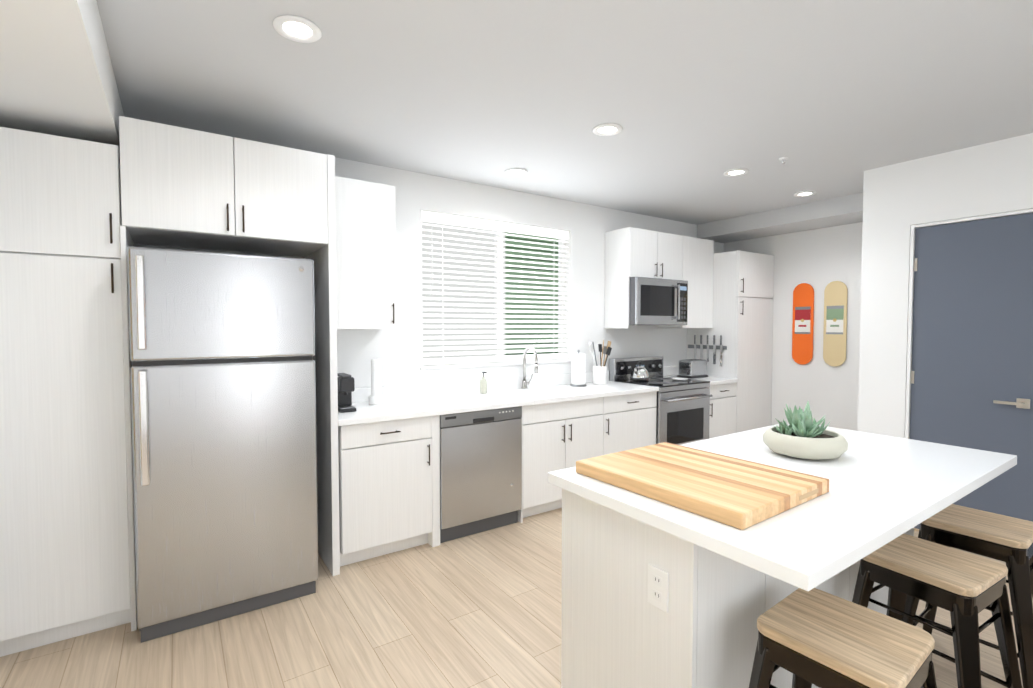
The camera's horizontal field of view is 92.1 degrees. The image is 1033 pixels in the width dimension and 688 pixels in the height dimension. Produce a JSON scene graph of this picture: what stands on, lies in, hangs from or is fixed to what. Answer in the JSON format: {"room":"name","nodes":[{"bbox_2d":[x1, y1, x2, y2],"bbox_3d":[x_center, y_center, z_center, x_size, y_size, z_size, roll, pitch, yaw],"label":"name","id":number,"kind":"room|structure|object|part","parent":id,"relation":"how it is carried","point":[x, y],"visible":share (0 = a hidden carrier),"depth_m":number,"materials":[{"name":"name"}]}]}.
{"room":"kitchen","nodes":[
{"label":"kitchen","id":0,"kind":"room"},
{"bbox_2d":[0,0,123,148],"bbox_3d":[-0.681,-1.043,0.119,0.530,0.250,6.100,-1,2,-34],"label":"soffit","id":1,"kind":"structure","parent":0,"point":[57,77],"depth_m":1.82,"materials":[{"name":"white paint"}]},
{"bbox_2d":[0,508,1032,687],"bbox_3d":[1.658,1.400,1.808,6.500,0.050,6.400,-1,2,-34],"label":"floor","id":2,"kind":"structure","parent":0,"point":[481,610],"depth_m":2.29,"materials":[{"name":"brown wood"}]},
{"bbox_2d":[0,127,136,656],"bbox_3d":[-2.210,0.218,2.424,0.557,2.270,0.637,-1,2,-34],"label":"tall cabinet","id":3,"kind":"object","parent":2,"relation":"on","point":[78,218],"depth_m":2.21,"materials":[{"name":"laminate"}]},
{"bbox_2d":[127,246,317,642],"bbox_3d":[-1.579,0.448,2.712,0.776,1.790,0.805,-1,2,-34],"label":"fridge","id":4,"kind":"object","parent":2,"relation":"on","point":[223,384],"visible":1,"depth_m":2.39,"materials":[{"name":"grey metal"}]},
{"bbox_2d":[316,416,439,571],"bbox_3d":[-0.934,0.889,3.335,0.630,0.865,0.617,-1,2,-34],"label":"base cabinet","id":5,"kind":"object","parent":2,"relation":"on","point":[378,485],"depth_m":3.04,"materials":[{"name":"laminate"}]},
{"bbox_2d":[316,380,658,427],"bbox_3d":[-0.058,0.419,3.904,2.778,0.035,0.642,-1,2,-34],"label":"countertop","id":6,"kind":"structure","parent":5,"relation":"on","point":[412,407],"depth_m":3.56,"materials":[{"name":"white stone"}]},
{"bbox_2d":[337,373,355,412],"bbox_3d":[-1.125,0.308,3.222,0.110,0.232,0.260,-1,2,-34],"label":"coffee machine","id":7,"kind":"object","parent":6,"relation":"on","point":[346,385],"visible":0.73,"depth_m":3.14,"materials":[{"name":"grey plastic"}]},
{"bbox_2d":[369,359,383,404],"bbox_3d":[-0.971,0.259,3.447,0.104,0.314,0.104,-1,2,-34],"label":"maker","id":8,"kind":"object","parent":6,"relation":"on","point":[376,397],"visible":1,"depth_m":3.42,"materials":[{"name":"white plastic"}]},
{"bbox_2d":[480,372,486,393],"bbox_3d":[-0.262,0.309,3.989,0.058,0.175,0.069,-1,2,-34],"label":"soap bottle","id":9,"kind":"object","parent":6,"relation":"on","point":[483,385],"visible":1,"depth_m":3.97,"materials":[{"name":"beige plastic"}]},
{"bbox_2d":[521,347,537,388],"bbox_3d":[0.136,0.204,4.247,0.107,0.368,0.214,-1,2,-34],"label":"faucet","id":10,"kind":"object","parent":6,"relation":"on","point":[525,383],"visible":1,"depth_m":4.28,"materials":[{"name":"silver metal"}]},
{"bbox_2d":[570,350,586,386],"bbox_3d":[0.561,0.216,4.508,0.150,0.326,0.150,-1,2,-34],"label":"paper towel","id":11,"kind":"object","parent":6,"relation":"on","point":[578,369],"visible":1,"depth_m":4.46,"materials":[{"name":"white paper"}]},
{"bbox_2d":[589,340,611,384],"bbox_3d":[0.776,0.168,4.625,0.215,0.412,0.194,0,2,8],"label":"utensil crock","id":12,"kind":"object","parent":6,"relation":"on","point":[599,374],"visible":1,"depth_m":4.59,"materials":[{"name":"white ceramic"}]},
{"bbox_2d":[440,406,521,542],"bbox_3d":[-0.399,0.878,3.687,0.644,0.862,0.621,-1,2,-34],"label":"dishwasher","id":13,"kind":"object","parent":2,"relation":"on","point":[480,471],"visible":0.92,"depth_m":3.42,"materials":[{"name":"grey metal"}]},
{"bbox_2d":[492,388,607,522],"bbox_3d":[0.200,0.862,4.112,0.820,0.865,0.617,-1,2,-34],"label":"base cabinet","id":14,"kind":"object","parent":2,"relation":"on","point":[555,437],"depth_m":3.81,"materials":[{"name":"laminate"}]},
{"bbox_2d":[604,392,656,454],"bbox_3d":[0.808,0.847,4.529,0.655,0.865,0.617,-1,2,-34],"label":"base cabinet","id":15,"kind":"object","parent":2,"relation":"on","point":[631,419],"depth_m":4.26,"materials":[{"name":"laminate"}]},
{"bbox_2d":[609,356,712,444],"bbox_3d":[1.415,0.707,4.881,0.734,1.120,0.704,-1,2,-34],"label":"stove","id":16,"kind":"object","parent":2,"relation":"on","point":[682,412],"visible":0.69,"depth_m":4.69,"materials":[{"name":"silver metal"}]},
{"bbox_2d":[630,360,648,380],"bbox_3d":[1.199,0.257,4.867,0.180,0.202,0.217,1,2,36],"label":"kettle","id":17,"kind":"object","parent":16,"relation":"on","point":[639,373],"visible":1,"depth_m":4.82,"materials":[{"name":"silver metal"}]},
{"bbox_2d":[672,378,687,380],"bbox_3d":[1.609,0.348,4.904,0.156,0.018,0.156,-1,2,-34],"label":"spoon rest","id":18,"kind":"object","parent":16,"relation":"on","point":[680,379],"visible":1,"depth_m":4.87,"materials":[{"name":"white ceramic"}]},
{"bbox_2d":[656,384,739,438],"bbox_3d":[1.901,0.821,5.277,0.495,0.865,0.617,-1,2,-34],"label":"base cabinet","id":19,"kind":"object","parent":2,"relation":"on","point":[724,418],"depth_m":5.03,"materials":[{"name":"laminate"}]},
{"bbox_2d":[665,376,739,383],"bbox_3d":[1.907,0.372,5.250,0.498,0.035,0.642,-1,2,-34],"label":"countertop","id":20,"kind":"structure","parent":19,"relation":"on","point":[713,379],"depth_m":5.09,"materials":[{"name":"white stone"}]},
{"bbox_2d":[677,359,707,378],"bbox_3d":[1.869,0.259,5.285,0.297,0.186,0.180,-1,2,-34],"label":"toaster","id":21,"kind":"object","parent":20,"relation":"on","point":[692,368],"visible":1,"depth_m":5.21,"materials":[{"name":"silver metal"}]},
{"bbox_2d":[687,250,773,431],"bbox_3d":[2.373,0.133,5.577,0.704,2.220,0.617,-1,2,-34],"label":"tall cabinet","id":22,"kind":"object","parent":2,"relation":"on","point":[738,344],"depth_m":5.30,"materials":[{"name":"laminate"}]},
{"bbox_3d":[2.068,0.068,5.421,0.026,0.330,0.470,-1,2,-34],"label":"knife rail","id":23,"kind":"part","parent":22,"relation":"part of","materials":[{"name":"metal"}]},
{"bbox_2d":[561,490,913,687],"bbox_3d":[0.975,0.926,2.020,1.607,0.882,0.550,-1,2,-34],"label":"kitchen island","id":24,"kind":"object","parent":2,"relation":"on","point":[657,594],"depth_m":1.50,"materials":[{"name":"laminate"}]},
{"bbox_2d":[548,422,1016,590],"bbox_3d":[1.062,0.471,1.885,1.700,0.038,0.885,-1,2,-34],"label":"island countertop","id":25,"kind":"structure","parent":24,"relation":"on","point":[882,487],"depth_m":1.49,"materials":[{"name":"white stone"}]},
{"bbox_2d":[576,442,828,529],"bbox_3d":[0.593,0.438,1.656,0.500,0.042,0.621,-1,2,-36],"label":"cutting board","id":26,"kind":"object","parent":25,"relation":"on","point":[741,494],"visible":1,"depth_m":1.53,"materials":[{"name":"beige wood"}]},
{"bbox_2d":[763,401,847,459],"bbox_3d":[1.164,0.317,2.014,0.300,0.258,0.300,-1,2,-34],"label":"bowl","id":27,"kind":"object","parent":25,"relation":"on","point":[802,436],"visible":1,"depth_m":1.94,"materials":[{"name":"beige ceramic"}]},
{"bbox_2d":[749,588,936,687],"bbox_3d":[0.843,1.064,1.298,0.440,0.663,0.442,-2,3,-37],"label":"stool","id":28,"kind":"object","parent":2,"relation":"on","point":[818,638],"visible":0.94,"depth_m":1.24,"materials":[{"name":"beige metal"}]},
{"bbox_2d":[852,534,1021,687],"bbox_3d":[1.394,1.050,1.687,0.440,0.663,0.442,-1,2,-30],"label":"stool","id":29,"kind":"object","parent":2,"relation":"on","point":[964,588],"visible":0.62,"depth_m":1.60,"materials":[{"name":"black metal"}]},
{"bbox_2d":[903,504,1032,687],"bbox_3d":[1.856,1.039,2.010,0.440,0.663,0.442,-1,2,-36],"label":"stool","id":30,"kind":"object","parent":2,"relation":"on","point":[1008,540],"visible":0.62,"depth_m":1.88,"materials":[{"name":"black metal"}]},
{"bbox_2d":[335,157,723,387],"bbox_3d":[-0.047,-0.016,4.380,6.350,2.600,0.150,-1,2,-34],"label":"wall","id":31,"kind":"structure","parent":0,"point":[587,226],"depth_m":4.19,"materials":[{"name":"white paint"}]},
{"bbox_2d":[119,116,331,258],"bbox_3d":[-1.615,-0.811,2.796,0.915,0.500,0.637,-1,2,-34],"label":"upper cabinet","id":32,"kind":"object","parent":31,"relation":"attached to","point":[189,189],"depth_m":2.54,"materials":[{"name":"laminate"}]},
{"bbox_2d":[312,172,396,331],"bbox_3d":[-1.097,-0.580,3.348,0.475,0.960,0.327,-1,2,-34],"label":"upper cabinet","id":33,"kind":"object","parent":31,"relation":"attached to","point":[355,278],"depth_m":3.20,"materials":[{"name":"laminate"}]},
{"bbox_2d":[420,221,570,369],"bbox_3d":[-0.140,-0.432,4.280,1.540,1.222,0.157,-1,2,-34],"label":"window","id":34,"kind":"structure","parent":31,"relation":"in","point":[500,303],"depth_m":4.32,"materials":[{"name":"white plastic"}]},
{"bbox_2d":[421,211,568,364],"bbox_3d":[-0.131,-0.444,4.266,1.476,1.188,0.069,-1,2,-34],"label":"window blinds","id":35,"kind":"object","parent":34,"relation":"attached to","point":[447,219],"visible":0.94,"depth_m":4.20,"materials":[{"name":"white plastic"}]},
{"bbox_2d":[316,366,678,403],"bbox_3d":[0.278,0.330,4.510,4.020,0.100,0.019,-1,2,-34],"label":"backsplash","id":36,"kind":"structure","parent":31,"relation":"attached to","point":[395,392],"depth_m":3.94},
{"bbox_2d":[596,343,600,354],"bbox_3d":[0.802,0.053,4.869,0.072,0.115,0.008,-1,2,-34],"label":"electrical outlet plate","id":37,"kind":"object","parent":31,"relation":"attached to","point":[597,348],"depth_m":4.86,"materials":[{"name":"white plastic"}]},
{"bbox_2d":[605,227,683,283],"bbox_3d":[1.277,-0.867,4.966,0.770,0.460,0.327,-1,2,-34],"label":"upper cabinet","id":38,"kind":"object","parent":31,"relation":"attached to","point":[629,251],"depth_m":4.78,"materials":[{"name":"laminate"}]},
{"bbox_2d":[629,277,687,324],"bbox_3d":[1.317,-0.410,4.939,0.744,0.446,0.440,-1,2,-34],"label":"microwave","id":39,"kind":"object","parent":38,"relation":"attached to","point":[655,301],"visible":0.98,"depth_m":4.75,"materials":[{"name":"grey metal"}]},
{"bbox_2d":[656,236,715,327],"bbox_3d":[1.809,-0.640,5.339,0.520,0.940,0.327,-1,2,-34],"label":"upper cabinet","id":40,"kind":"object","parent":31,"relation":"attached to","point":[699,255],"depth_m":5.21,"materials":[{"name":"laminate"}]},
{"bbox_2d":[96,0,1032,224],"bbox_3d":[1.658,-1.248,1.715,6.500,0.050,6.400,-1,2,-34],"label":"ceiling","id":41,"kind":"structure","parent":0,"point":[697,99],"depth_m":2.41,"materials":[{"name":"grey paint"}]},
{"bbox_2d":[273,15,321,42],"bbox_3d":[-0.826,-1.207,1.878,0.168,0.042,0.175,-1,2,-34],"label":"recessed light","id":42,"kind":"object","parent":41,"relation":"in","point":[296,28],"depth_m":1.94,"materials":[{"name":"white plastic"}]},
{"bbox_2d":[505,168,527,175],"bbox_3d":[0.001,-1.268,3.608,0.174,0.042,0.180,-1,2,-34],"label":"recessed light","id":43,"kind":"object","parent":41,"relation":"in","point":[512,171],"depth_m":3.73,"materials":[{"name":"white plastic"}]},
{"bbox_2d":[592,123,622,135],"bbox_3d":[0.519,-1.241,2.836,0.173,0.042,0.173,-1,2,-34],"label":"recessed light","id":44,"kind":"object","parent":41,"relation":"in","point":[609,129],"depth_m":2.93,"materials":[{"name":"white plastic"}]},
{"bbox_2d":[724,168,748,176],"bbox_3d":[1.598,-1.268,3.620,0.185,0.042,0.172,-1,2,-34],"label":"recessed light","id":45,"kind":"object","parent":41,"relation":"in","point":[733,172],"depth_m":3.74,"materials":[{"name":"white plastic"}]},
{"bbox_2d":[794,191,816,196],"bbox_3d":[2.436,-1.289,4.204,0.183,0.042,0.174,-1,2,-34],"label":"recessed light","id":46,"kind":"object","parent":41,"relation":"in","point":[805,193],"depth_m":4.34,"materials":[{"name":"white plastic"}]},
{"bbox_2d":[697,192,862,242],"bbox_3d":[2.820,-1.260,5.045,0.520,0.160,1.925,-1,2,-34],"label":"soffit","id":47,"kind":"structure","parent":0,"point":[839,211],"depth_m":4.94,"materials":[{"name":"grey paint"}]},
{"bbox_2d":[723,222,862,430],"bbox_3d":[3.130,-0.045,5.227,0.150,2.600,2.045,-1,2,-34],"label":"wall","id":48,"kind":"structure","parent":0,"point":[819,260],"depth_m":5.14,"materials":[{"name":"white paint"}]},
{"bbox_2d":[792,283,813,364],"bbox_3d":[3.009,-0.211,5.232,0.014,0.855,0.210,-1,2,-34],"label":"deck","id":49,"kind":"object","parent":48,"relation":"attached to","point":[803,324],"visible":1,"depth_m":5.22,"materials":[{"name":"orange wood"}]},
{"bbox_2d":[823,281,847,366],"bbox_3d":[3.184,-0.202,4.976,0.014,0.855,0.210,-1,2,-34],"label":"deck","id":50,"kind":"object","parent":48,"relation":"attached to","point":[835,323],"visible":0.94,"depth_m":4.97,"materials":[{"name":"beige wood"}]},
{"bbox_2d":[858,133,1032,437],"bbox_3d":[3.869,0.067,2.020,0.120,2.600,4.325,-1,2,-34],"label":"wall","id":51,"kind":"structure","parent":0,"point":[901,198],"depth_m":3.53,"materials":[{"name":"white paint"}]},
{"bbox_2d":[905,209,1032,528],"bbox_3d":[3.173,0.257,3.005,0.153,2.144,1.329,-1,2,-34],"label":"door","id":52,"kind":"structure","parent":51,"relation":"in","point":[969,381],"depth_m":3.23,"materials":[{"name":"blue"}]},
{"label":"outside","id":53,"kind":"structure","parent":0,"visible":0},
{"bbox_2d":[422,221,557,357],"bbox_3d":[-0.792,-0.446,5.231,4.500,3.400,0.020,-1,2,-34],"label":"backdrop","id":54,"kind":"structure","parent":53,"point":[482,271],"depth_m":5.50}
]}

